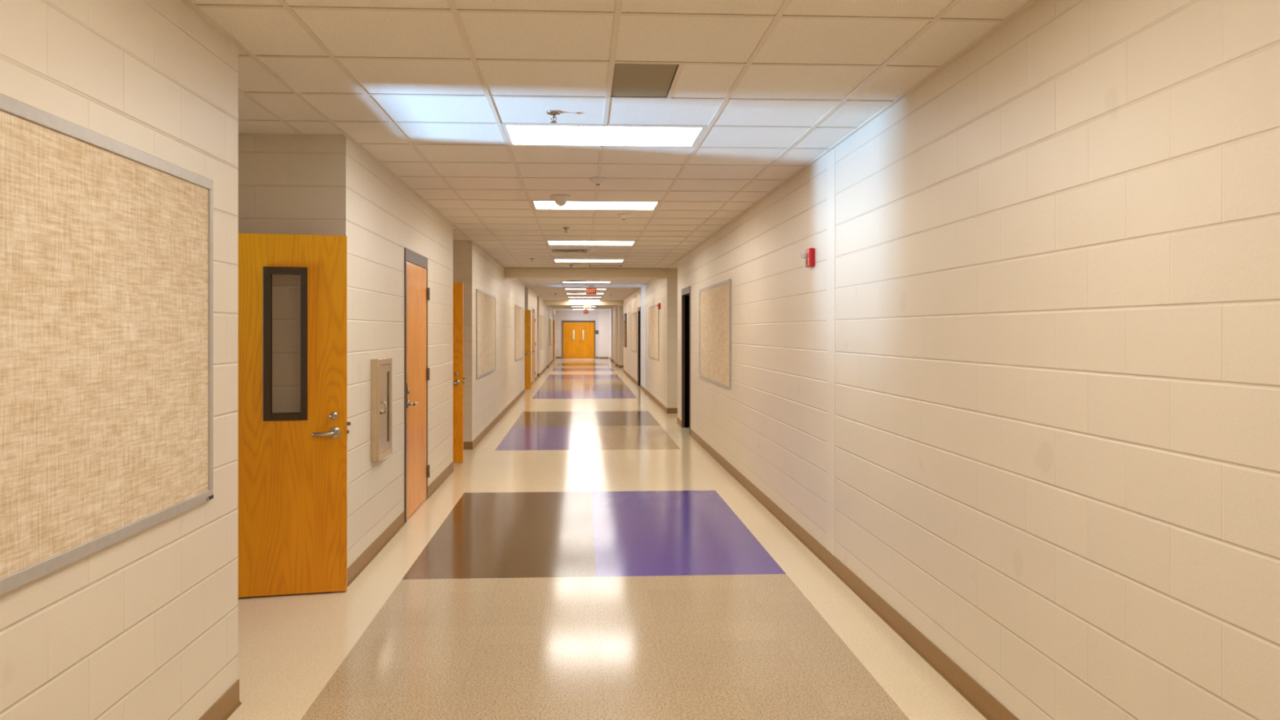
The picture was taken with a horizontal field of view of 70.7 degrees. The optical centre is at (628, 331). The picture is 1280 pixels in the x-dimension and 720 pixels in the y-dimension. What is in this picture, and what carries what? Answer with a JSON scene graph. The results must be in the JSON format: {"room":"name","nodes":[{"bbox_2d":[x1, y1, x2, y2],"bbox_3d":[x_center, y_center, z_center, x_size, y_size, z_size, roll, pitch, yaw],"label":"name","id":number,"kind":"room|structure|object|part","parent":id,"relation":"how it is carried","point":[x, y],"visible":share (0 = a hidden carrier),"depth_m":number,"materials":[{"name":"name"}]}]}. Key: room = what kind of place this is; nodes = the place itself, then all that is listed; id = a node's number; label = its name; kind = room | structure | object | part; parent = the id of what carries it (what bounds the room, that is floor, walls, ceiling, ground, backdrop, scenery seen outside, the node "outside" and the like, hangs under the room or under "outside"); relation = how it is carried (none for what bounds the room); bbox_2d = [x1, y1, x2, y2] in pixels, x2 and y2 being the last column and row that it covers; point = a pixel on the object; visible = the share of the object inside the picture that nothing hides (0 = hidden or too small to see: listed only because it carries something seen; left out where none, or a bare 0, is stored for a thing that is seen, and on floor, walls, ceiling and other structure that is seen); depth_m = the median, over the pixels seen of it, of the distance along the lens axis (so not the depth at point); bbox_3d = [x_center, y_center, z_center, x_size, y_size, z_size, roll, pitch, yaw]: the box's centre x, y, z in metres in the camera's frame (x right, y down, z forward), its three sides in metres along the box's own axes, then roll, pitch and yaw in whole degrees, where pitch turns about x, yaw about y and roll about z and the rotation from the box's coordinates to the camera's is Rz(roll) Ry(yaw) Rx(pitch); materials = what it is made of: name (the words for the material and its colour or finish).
{"room":"school corridor","nodes":[
{"label":"school corridor","id":0,"kind":"room"},
{"bbox_2d":[0,0,238,719],"bbox_3d":[-1.524,0.145,-0.155,0.200,2.820,7.850,0,0,-3],"label":"wall","id":1,"kind":"structure","parent":0,"point":[144,625],"depth_m":2.98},
{"bbox_2d":[0,93,213,595],"bbox_3d":[-1.533,0.032,2.135,0.021,1.223,2.665,0,0,-3],"label":"bulletin board","id":2,"kind":"object","parent":1,"relation":"attached to","point":[106,243],"visible":1,"depth_m":2.63,"materials":[{"name":"fabric"}]},
{"bbox_2d":[198,679,241,719],"bbox_3d":[-1.417,1.504,-0.150,0.015,0.102,7.850,0,0,-3],"label":"baseboard","id":3,"kind":"structure","parent":1,"relation":"attached to","point":[224,708],"depth_m":3.62,"materials":[{"name":"rubber"}]},
{"bbox_2d":[238,135,312,413],"bbox_3d":[-2.386,0.145,5.562,0.920,2.820,0.200,0,0,-3],"label":"wall","id":4,"kind":"structure","parent":0,"point":[275,172],"depth_m":5.48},
{"bbox_2d":[312,136,453,568],"bbox_3d":[-1.943,0.145,7.799,0.200,2.820,4.620,0,0,-3],"label":"wall","id":5,"kind":"structure","parent":0,"point":[354,197],"depth_m":6.38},
{"bbox_2d":[346,511,405,586],"bbox_3d":[-1.761,1.504,6.396,0.015,0.102,1.800,0,0,-3],"label":"baseboard","id":6,"kind":"structure","parent":5,"relation":"attached to","point":[369,554],"depth_m":6.20,"materials":[{"name":"rubber"}]},
{"bbox_2d":[370,357,391,462],"bbox_3d":[-1.722,0.538,6.358,0.088,0.700,0.430,0,0,-3],"label":"fire extinguisher cabinet","id":7,"kind":"object","parent":5,"relation":"attached to","point":[380,367],"visible":1,"depth_m":6.21,"materials":[{"name":"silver metal"}]},
{"bbox_3d":[-1.689,0.528,6.217,0.037,0.089,0.033,0,0,-3],"label":"door handle","id":8,"kind":"part","parent":7,"relation":"part of","materials":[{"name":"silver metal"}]},
{"bbox_3d":[-1.716,0.538,6.359,0.014,0.700,0.430,0,0,-3],"label":"frame","id":9,"kind":"part","parent":7,"relation":"part of","materials":[{"name":"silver metal"}]},
{"bbox_3d":[-1.717,0.538,6.359,0.009,0.602,0.332,0,0,-3],"label":"cabinet door","id":10,"kind":"part","parent":7,"relation":"part of","materials":[{"name":"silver metal"}]},
{"bbox_2d":[404,247,430,523],"bbox_3d":[-1.908,0.438,7.849,0.275,2.235,1.067,0,0,-3],"label":"door","id":11,"kind":"structure","parent":5,"relation":"in","point":[416,292],"depth_m":7.80,"materials":[{"name":"brown wood"}]},
{"bbox_3d":[-1.785,0.600,7.481,0.069,0.068,0.157,0,0,-3],"label":"handle","id":12,"kind":"part","parent":11,"relation":"part of","materials":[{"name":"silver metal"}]},
{"bbox_2d":[427,461,453,497],"bbox_3d":[-1.912,1.504,9.267,0.015,0.102,1.690,0,0,-3],"label":"baseboard","id":13,"kind":"structure","parent":5,"relation":"attached to","point":[446,473],"depth_m":9.16,"materials":[{"name":"rubber"}]},
{"bbox_2d":[453,240,457,282],"bbox_3d":[-2.722,0.145,11.953,0.920,2.820,0.200,0,0,-3],"label":"wall","id":14,"kind":"structure","parent":0,"point":[455,242],"depth_m":11.88,"materials":[{"name":"beige paint"}]},
{"bbox_2d":[463,441,472,449],"bbox_3d":[-2.514,1.504,11.857,0.926,0.102,0.015,0,0,-3],"label":"baseboard","id":15,"kind":"structure","parent":14,"relation":"attached to","point":[467,445],"depth_m":11.88,"materials":[{"name":"rubber"}]},
{"bbox_2d":[457,240,524,441],"bbox_3d":[-2.451,0.145,17.445,0.200,2.820,11.140,0,0,-3],"label":"wall","id":16,"kind":"structure","parent":0,"point":[486,397],"depth_m":14.01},
{"bbox_2d":[475,288,495,378],"bbox_3d":[-2.139,0.035,13.636,0.019,1.230,2.660,0,0,-3],"label":"bulletin board","id":17,"kind":"object","parent":16,"relation":"attached to","point":[485,302],"visible":1,"depth_m":13.41,"materials":[{"name":"fabric"}]},
{"bbox_2d":[472,388,524,448],"bbox_3d":[-2.343,1.504,17.451,0.015,0.102,11.140,0,0,-3],"label":"baseboard","id":18,"kind":"structure","parent":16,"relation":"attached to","point":[489,428],"depth_m":15.01,"materials":[{"name":"rubber"}]},
{"bbox_2d":[515,304,523,361],"bbox_3d":[-2.521,0.035,20.891,0.019,1.230,2.650,0,0,-3],"label":"bulletin board","id":19,"kind":"object","parent":16,"relation":"attached to","point":[518,310],"visible":1,"depth_m":20.66,"materials":[{"name":"fabric"}]},
{"bbox_2d":[524,287,537,382],"bbox_3d":[-2.952,0.145,26.967,0.200,2.820,5.030,0,0,-3],"label":"wall","id":20,"kind":"structure","parent":0,"point":[531,298],"depth_m":26.39,"materials":[{"name":"beige paint"}]},
{"bbox_2d":[532,308,535,383],"bbox_3d":[-2.933,0.438,27.312,0.275,2.235,1.307,0,0,-3],"label":"door","id":21,"kind":"structure","parent":20,"relation":"in","point":[533,309],"depth_m":27.19,"materials":[{"name":"brown wood"}]},
{"bbox_2d":[537,297,555,373],"bbox_3d":[-3.710,0.145,41.362,0.200,2.820,20.600,0,0,-3],"label":"wall","id":22,"kind":"structure","parent":0,"point":[541,308],"depth_m":35.19,"materials":[{"name":"beige paint"}]},
{"bbox_2d":[540,315,543,349],"bbox_3d":[-3.160,0.035,33.029,0.019,1.230,2.500,0,0,-3],"label":"bulletin board","id":23,"kind":"object","parent":22,"relation":"attached to","point":[541,316],"visible":1,"depth_m":32.71,"materials":[{"name":"fabric"}]},
{"bbox_2d":[539,359,553,376],"bbox_3d":[-3.468,1.504,38.821,0.015,0.102,15.500,0,0,-3],"label":"baseboard","id":24,"kind":"structure","parent":22,"relation":"attached to","point":[552,361],"depth_m":36.67,"materials":[{"name":"rubber"}]},
{"bbox_2d":[546,305,548,365],"bbox_3d":[-3.448,0.181,38.772,0.050,2.747,0.400,0,0,-3],"label":"trim","id":25,"kind":"structure","parent":22,"relation":"attached to","point":[547,305],"depth_m":38.57,"materials":[{"name":"paint"}]},
{"bbox_2d":[549,318,552,345],"bbox_3d":[-3.676,0.035,42.816,0.019,1.230,3.900,0,0,-3],"label":"bulletin board","id":26,"kind":"object","parent":22,"relation":"attached to","point":[550,320],"visible":1,"depth_m":42.45,"materials":[{"name":"fabric"}]},
{"bbox_2d":[543,300,622,305],"bbox_3d":[-1.743,-1.105,35.107,3.070,0.171,0.300,0,0,-3],"label":"trim","id":27,"kind":"structure","parent":22,"relation":"attached to","point":[545,302],"depth_m":34.96,"materials":[{"name":"paint"}]},
{"bbox_2d":[561,308,612,309],"bbox_3d":[-2.353,-1.175,46.681,3.070,0.031,0.080,0,0,-3],"label":"trim","id":28,"kind":"structure","parent":22,"relation":"attached to","point":[562,308],"depth_m":46.66,"materials":[{"name":"paint"}]},
{"bbox_2d":[555,310,599,358],"bbox_3d":[-2.629,0.145,51.834,5.300,2.820,0.200,0,0,-3],"label":"wall","id":29,"kind":"structure","parent":0,"point":[561,315],"depth_m":51.70,"materials":[{"name":"white paint"}]},
{"bbox_2d":[561,320,595,358],"bbox_3d":[-2.855,0.472,51.747,1.890,2.165,0.249,0,0,-3],"label":"door","id":30,"kind":"structure","parent":29,"relation":"in","point":[578,348],"depth_m":51.69,"materials":[{"name":"brown wood"}]},
{"bbox_2d":[573,329,584,340],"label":"windows","id":31,"kind":"structure","parent":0,"point":[583,331],"depth_m":53.83,"materials":[{"name":"glass"}]},
{"bbox_2d":[599,310,609,359],"bbox_3d":[-1.367,0.181,51.449,0.600,2.747,0.700,0,0,-3],"label":"wall","id":32,"kind":"structure","parent":0,"point":[604,315],"depth_m":51.10,"materials":[{"name":"paint"}]},
{"bbox_2d":[599,356,608,359],"bbox_3d":[-1.388,1.504,51.090,0.520,0.102,0.015,0,0,-3],"label":"baseboard","id":33,"kind":"structure","parent":32,"relation":"attached to","point":[600,357],"depth_m":51.09,"materials":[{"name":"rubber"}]},
{"bbox_2d":[226,358,986,719],"bbox_3d":[-3.506,1.615,24.750,14.000,0.120,58.200,0,0,-3],"label":"floor","id":34,"kind":"structure","parent":0,"point":[588,558],"depth_m":5.09,"materials":[{"name":"beige tile"}]},
{"bbox_2d":[182,0,1038,311],"bbox_3d":[-3.506,-1.276,24.750,14.000,0.177,58.200,0,0,-3],"label":"ceiling","id":35,"kind":"structure","parent":0,"point":[426,89],"depth_m":4.50,"materials":[{"name":"tile"}]},
{"bbox_2d":[546,110,560,123],"bbox_3d":[-0.407,-1.169,4.915,0.080,0.059,0.080,0,0,-3],"label":"sprinkler head","id":36,"kind":"object","parent":35,"relation":"attached to","point":[553,113],"visible":1,"depth_m":4.90},
{"bbox_2d":[551,194,570,206],"bbox_3d":[-0.595,-1.151,7.950,0.172,0.091,0.172,0,0,-3],"label":"ceiling sensor","id":37,"kind":"object","parent":35,"relation":"attached to","point":[560,200],"visible":1,"depth_m":7.90,"materials":[{"name":"white plastic"}]},
{"bbox_2d":[562,226,568,232],"bbox_3d":[-0.717,-1.169,10.377,0.080,0.059,0.080,0,0,-3],"label":"sprinkler head","id":38,"kind":"object","parent":35,"relation":"attached to","point":[565,228],"visible":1,"depth_m":10.37},
{"bbox_2d":[549,248,589,253],"bbox_3d":[-0.873,-1.213,13.420,0.586,0.078,0.586,0,0,-3],"label":"ceiling vent","id":39,"kind":"object","parent":35,"relation":"in","point":[550,250],"visible":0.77,"depth_m":13.46,"materials":[{"name":"white plastic"}]},
{"bbox_2d":[560,280,586,281],"bbox_3d":[-1.286,-1.213,21.277,0.586,0.078,0.586,0,0,-3],"label":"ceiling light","id":40,"kind":"object","parent":35,"relation":"in","point":[561,280],"visible":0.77,"depth_m":21.20,"materials":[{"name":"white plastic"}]},
{"bbox_2d":[565,292,585,293],"bbox_3d":[-1.639,-1.213,27.973,0.586,0.078,0.586,0,0,-3],"label":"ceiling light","id":41,"kind":"object","parent":35,"relation":"in","point":[566,292],"visible":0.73,"depth_m":27.75,"materials":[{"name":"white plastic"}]},
{"bbox_2d":[567,297,601,297],"bbox_3d":[-1.527,-1.226,31.642,1.195,0.067,0.586,0,0,-3],"label":"ceiling light","id":42,"kind":"object","parent":35,"relation":"attached to","point":[567,297],"visible":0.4,"depth_m":31.91,"materials":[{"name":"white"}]},
{"bbox_2d":[564,288,606,289],"bbox_3d":[-1.206,-1.226,25.554,1.195,0.067,0.586,0,0,-3],"label":"ceiling light","id":43,"kind":"object","parent":35,"relation":"attached to","point":[565,289],"visible":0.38,"depth_m":25.72,"materials":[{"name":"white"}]},
{"bbox_2d":[582,309,588,313],"bbox_3d":[-2.280,-1.075,48.545,0.290,0.235,0.053,0,0,-3],"label":"exit sign","id":44,"kind":"object","parent":35,"relation":"hanging from","point":[585,311],"visible":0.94,"depth_m":48.52,"materials":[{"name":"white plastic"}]},
{"bbox_2d":[561,281,611,283],"bbox_3d":[-1.014,-1.226,21.902,1.195,0.067,0.586,0,0,-3],"label":"ceiling light","id":45,"kind":"object","parent":35,"relation":"attached to","point":[562,282],"visible":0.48,"depth_m":21.89,"materials":[{"name":"white plastic"}]},
{"bbox_2d":[563,281,609,282],"bbox_3d":[-1.014,-1.201,21.902,1.143,0.006,0.534,0,0,-3],"label":"diffuser","id":46,"kind":"object","parent":45,"relation":"attached to","point":[563,282],"depth_m":21.89,"materials":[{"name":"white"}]},
{"bbox_2d":[583,305,591,309],"bbox_3d":[-1.755,-1.075,38.559,0.290,0.235,0.053,0,0,-3],"label":"exit sign","id":47,"kind":"object","parent":35,"relation":"hanging from","point":[585,307],"visible":0.72,"depth_m":38.53,"materials":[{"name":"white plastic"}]},
{"bbox_2d":[553,258,625,262],"bbox_3d":[-0.664,-1.226,15.262,1.195,0.067,0.586,0,0,-3],"label":"ceiling light","id":48,"kind":"object","parent":35,"relation":"attached to","point":[582,260],"visible":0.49,"depth_m":15.31,"materials":[{"name":"white plastic"}]},
{"bbox_2d":[546,240,635,245],"bbox_3d":[-0.504,-1.226,12.218,1.195,0.067,0.586,0,0,-3],"label":"ceiling light","id":49,"kind":"object","parent":35,"relation":"attached to","point":[548,242],"visible":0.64,"depth_m":12.32,"materials":[{"name":"white plastic"}]},
{"bbox_2d":[586,285,596,294],"bbox_3d":[-0.956,-1.075,23.380,0.290,0.235,0.053,0,0,-3],"label":"exit sign","id":50,"kind":"object","parent":35,"relation":"hanging from","point":[591,290],"visible":1,"depth_m":23.36,"materials":[{"name":"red plastic"}]},
{"bbox_2d":[530,200,660,210],"bbox_3d":[-0.312,-1.226,8.566,1.195,0.067,0.586,0,0,-3],"label":"ceiling light","id":51,"kind":"object","parent":35,"relation":"attached to","point":[537,205],"visible":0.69,"depth_m":8.59,"materials":[{"name":"white plastic"}]},
{"bbox_2d":[589,177,606,185],"bbox_3d":[-0.237,-1.169,7.057,0.132,0.053,0.132,0,0,-3],"label":"smoke detector","id":52,"kind":"object","parent":35,"relation":"attached to","point":[597,181],"visible":1,"depth_m":7.02,"materials":[{"name":"white plastic"}]},
{"bbox_2d":[501,122,706,146],"bbox_3d":[-0.152,-1.226,5.522,1.195,0.067,0.586,0,0,-3],"label":"ceiling light","id":53,"kind":"object","parent":35,"relation":"attached to","point":[516,135],"visible":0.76,"depth_m":5.53,"materials":[{"name":"white plastic"}]},
{"bbox_2d":[589,265,621,266],"bbox_3d":[-0.424,-1.203,16.496,0.586,0.014,0.586,0,0,-3],"label":"panel","id":54,"kind":"object","parent":35,"relation":"attached to","point":[589,265],"visible":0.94,"depth_m":16.53,"materials":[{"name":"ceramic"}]},
{"bbox_2d":[617,213,630,219],"bbox_3d":[-0.046,-1.169,9.210,0.132,0.053,0.132,0,0,-3],"label":"smoke detector","id":55,"kind":"object","parent":35,"relation":"attached to","point":[623,215],"visible":1,"depth_m":9.17,"materials":[{"name":"white plastic"}]},
{"bbox_2d":[610,60,677,97],"bbox_3d":[0.066,-1.202,4.312,0.285,0.009,0.586,0,0,-3],"label":"ceiling vent","id":56,"kind":"object","parent":35,"relation":"attached to","point":[641,80],"visible":0.86,"depth_m":4.29,"materials":[{"name":"beige metal"}]},
{"bbox_2d":[609,305,623,365],"bbox_3d":[-0.639,0.145,45.229,0.200,2.820,13.200,0,0,-3],"label":"wall","id":57,"kind":"structure","parent":0,"point":[620,308],"depth_m":39.41,"materials":[{"name":"beige paint"}]},
{"bbox_2d":[610,309,612,360],"bbox_3d":[-0.866,0.181,47.070,0.060,2.747,0.300,0,0,-3],"label":"trim","id":58,"kind":"structure","parent":57,"relation":"attached to","point":[611,309],"depth_m":47.19,"materials":[{"name":"paint"}]},
{"bbox_2d":[615,305,617,364],"bbox_3d":[-0.537,0.181,40.628,0.080,2.747,0.400,0,0,-3],"label":"trim","id":59,"kind":"structure","parent":57,"relation":"attached to","point":[615,305],"depth_m":40.42,"materials":[{"name":"paint"}]},
{"bbox_2d":[623,277,677,408],"bbox_3d":[0.380,0.145,25.881,0.200,2.820,17.550,0,0,-3],"label":"wall","id":60,"kind":"structure","parent":0,"point":[659,378],"depth_m":19.09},
{"bbox_2d":[504,267,666,278],"bbox_3d":[-0.800,-1.105,17.192,3.070,0.171,0.300,0,0,-3],"label":"trim","id":61,"kind":"structure","parent":60,"relation":"attached to","point":[509,273],"depth_m":17.05,"materials":[{"name":"paint"}]},
{"bbox_2d":[623,313,626,346],"bbox_3d":[-0.110,-0.037,32.790,0.049,1.215,1.000,0,0,-3],"label":"display case","id":62,"kind":"object","parent":60,"relation":"attached to","point":[624,314],"visible":1,"depth_m":32.29,"materials":[{"name":"brown metal"}]},
{"bbox_3d":[-0.108,-0.037,32.790,0.036,1.115,0.900,0,0,-3],"label":"glass","id":63,"kind":"part","parent":62,"relation":"part of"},
{"bbox_2d":[622,369,637,385],"bbox_3d":[0.042,1.504,30.254,0.015,0.102,8.780,0,0,-3],"label":"baseboard","id":64,"kind":"structure","parent":60,"relation":"attached to","point":[634,380],"depth_m":29.60,"materials":[{"name":"rubber"}]},
{"bbox_2d":[631,311,636,352],"bbox_3d":[0.176,0.022,27.648,0.019,1.205,2.400,0,0,-3],"label":"bulletin board","id":65,"kind":"object","parent":60,"relation":"attached to","point":[633,314],"visible":1,"depth_m":27.27,"materials":[{"name":"fabric"}]},
{"bbox_2d":[640,385,666,413],"bbox_3d":[0.533,1.504,20.932,0.015,0.102,7.650,0,0,-3],"label":"baseboard","id":66,"kind":"structure","parent":60,"relation":"attached to","point":[655,400],"depth_m":19.86,"materials":[{"name":"rubber"}]},
{"bbox_2d":[648,303,658,360],"bbox_3d":[0.568,0.022,20.208,0.019,1.205,2.580,0,0,-3],"label":"bulletin board","id":67,"kind":"object","parent":60,"relation":"attached to","point":[653,310],"visible":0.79,"depth_m":20.00,"materials":[{"name":"fabric"}]},
{"bbox_2d":[677,0,1279,719],"bbox_3d":[1.442,0.145,5.709,0.200,2.820,19.250,0,0,-3],"label":"wall","id":68,"kind":"structure","parent":0,"point":[1057,254],"depth_m":3.15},
{"bbox_2d":[676,417,681,426],"bbox_3d":[0.847,1.504,14.970,0.015,0.102,0.690,0,0,-3],"label":"baseboard","id":69,"kind":"structure","parent":68,"relation":"attached to","point":[679,421],"depth_m":14.94,"materials":[{"name":"rubber"}]},
{"bbox_2d":[699,279,730,389],"bbox_3d":[1.047,0.030,11.105,0.019,1.206,2.510,0,0,-3],"label":"bulletin board","id":70,"kind":"object","parent":68,"relation":"attached to","point":[715,299],"visible":1,"depth_m":10.85,"materials":[{"name":"fabric"}]},
{"bbox_2d":[800,248,814,267],"bbox_3d":[1.269,-0.520,6.376,0.074,0.130,0.120,0,0,-3],"label":"fire alarm","id":71,"kind":"object","parent":68,"relation":"attached to","point":[809,255],"visible":1,"depth_m":6.32,"materials":[{"name":"red plastic"}]},
{"bbox_2d":[826,148,835,556],"bbox_3d":[1.329,0.137,5.916,0.003,2.637,0.185,0,0,-3],"label":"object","id":72,"kind":"structure","parent":68,"relation":"attached to","point":[831,155],"depth_m":5.92,"materials":[{"name":"paint"}]},
{"bbox_2d":[689,429,1018,719],"bbox_3d":[1.383,1.504,4.789,0.015,0.102,17.420,0,0,-3],"label":"baseboard","id":73,"kind":"structure","parent":68,"relation":"attached to","point":[971,691],"depth_m":4.78,"materials":[{"name":"rubber"}]},
{"bbox_3d":[-2.695,0.145,4.580,0.200,2.820,1.730,0,0,-3],"label":"wall","id":74,"kind":"structure","parent":0,"visible":0},
{"bbox_2d":[238,233,351,597],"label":"door","id":75,"kind":"structure","parent":74,"relation":"in","point":[292,466],"depth_m":5.30,"materials":[{"name":"brown wood"}]},
{"bbox_3d":[-1.776,0.600,5.310,0.157,0.068,0.069,0,0,-13],"label":"handle","id":76,"kind":"part","parent":75,"relation":"part of","materials":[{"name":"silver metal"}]},
{"bbox_3d":[-3.030,0.145,10.946,0.200,2.820,1.780,0,0,-3],"label":"wall","id":77,"kind":"structure","parent":0,"visible":0},
{"bbox_2d":[453,282,465,462],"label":"door","id":78,"kind":"structure","parent":77,"relation":"in","point":[458,287],"depth_m":10.59,"materials":[{"name":"brown wood"}]},
{"bbox_3d":[-2.050,0.600,10.549,0.157,0.068,0.069,0,0,-3],"label":"handle","id":79,"kind":"part","parent":78,"relation":"part of","materials":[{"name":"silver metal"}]},
{"bbox_3d":[-3.700,0.145,23.683,0.200,2.820,1.450,0,0,-3],"label":"wall","id":80,"kind":"structure","parent":0,"visible":0},
{"bbox_2d":[524,310,531,389],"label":"door","id":81,"kind":"structure","parent":80,"relation":"in","point":[527,313],"depth_m":24.12,"materials":[{"name":"brown wood"}]},
{"bbox_3d":[1.390,0.145,17.247,0.910,2.820,0.200,0,0,-3],"label":"wall","id":82,"kind":"structure","parent":0,"visible":0},
{"bbox_2d":[666,268,677,277],"bbox_3d":[1.197,-1.105,17.112,0.910,0.171,0.050,0,0,-3],"label":"trim","id":83,"kind":"structure","parent":82,"relation":"attached to","point":[671,273],"depth_m":17.07,"materials":[{"name":"paint"}]},
{"bbox_2d":[666,408,677,413],"bbox_3d":[1.193,1.504,17.129,0.916,0.102,0.015,0,0,-3],"label":"baseboard","id":84,"kind":"structure","parent":82,"relation":"attached to","point":[668,410],"depth_m":17.11,"materials":[{"name":"rubber"}]},
{"bbox_3d":[2.524,0.145,14.252,2.860,2.820,2.000,0,0,-3],"label":"wall","id":85,"kind":"structure","parent":0,"visible":0},
{"bbox_2d":[681,285,690,434],"bbox_3d":[1.369,0.438,14.082,0.955,2.235,1.110,0,0,-3],"label":"door","id":86,"kind":"structure","parent":85,"relation":"in","point":[686,292],"depth_m":14.52,"materials":[{"name":"brown metal"}]},
{"bbox_3d":[1.930,0.145,25.537,2.860,2.820,2.600,0,0,-3],"label":"wall","id":87,"kind":"structure","parent":0,"visible":0},
{"bbox_2d":[637,306,640,387],"bbox_3d":[0.776,0.438,25.336,0.955,2.235,1.090,0,0,-3],"label":"door","id":88,"kind":"structure","parent":87,"relation":"in","point":[638,308],"depth_m":25.76,"materials":[{"name":"brown metal"}]},
{"bbox_3d":[-4.936,0.145,47.156,0.200,2.820,1.300,0,0,-3],"label":"wall","id":89,"kind":"structure","parent":0,"visible":0},
{"bbox_2d":[552,320,554,360],"bbox_3d":[-4.319,0.486,47.279,0.947,2.113,0.120,0,0,-3],"label":"door","id":90,"kind":"structure","parent":89,"relation":"in","point":[553,321],"depth_m":47.31,"materials":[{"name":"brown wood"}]}
]}

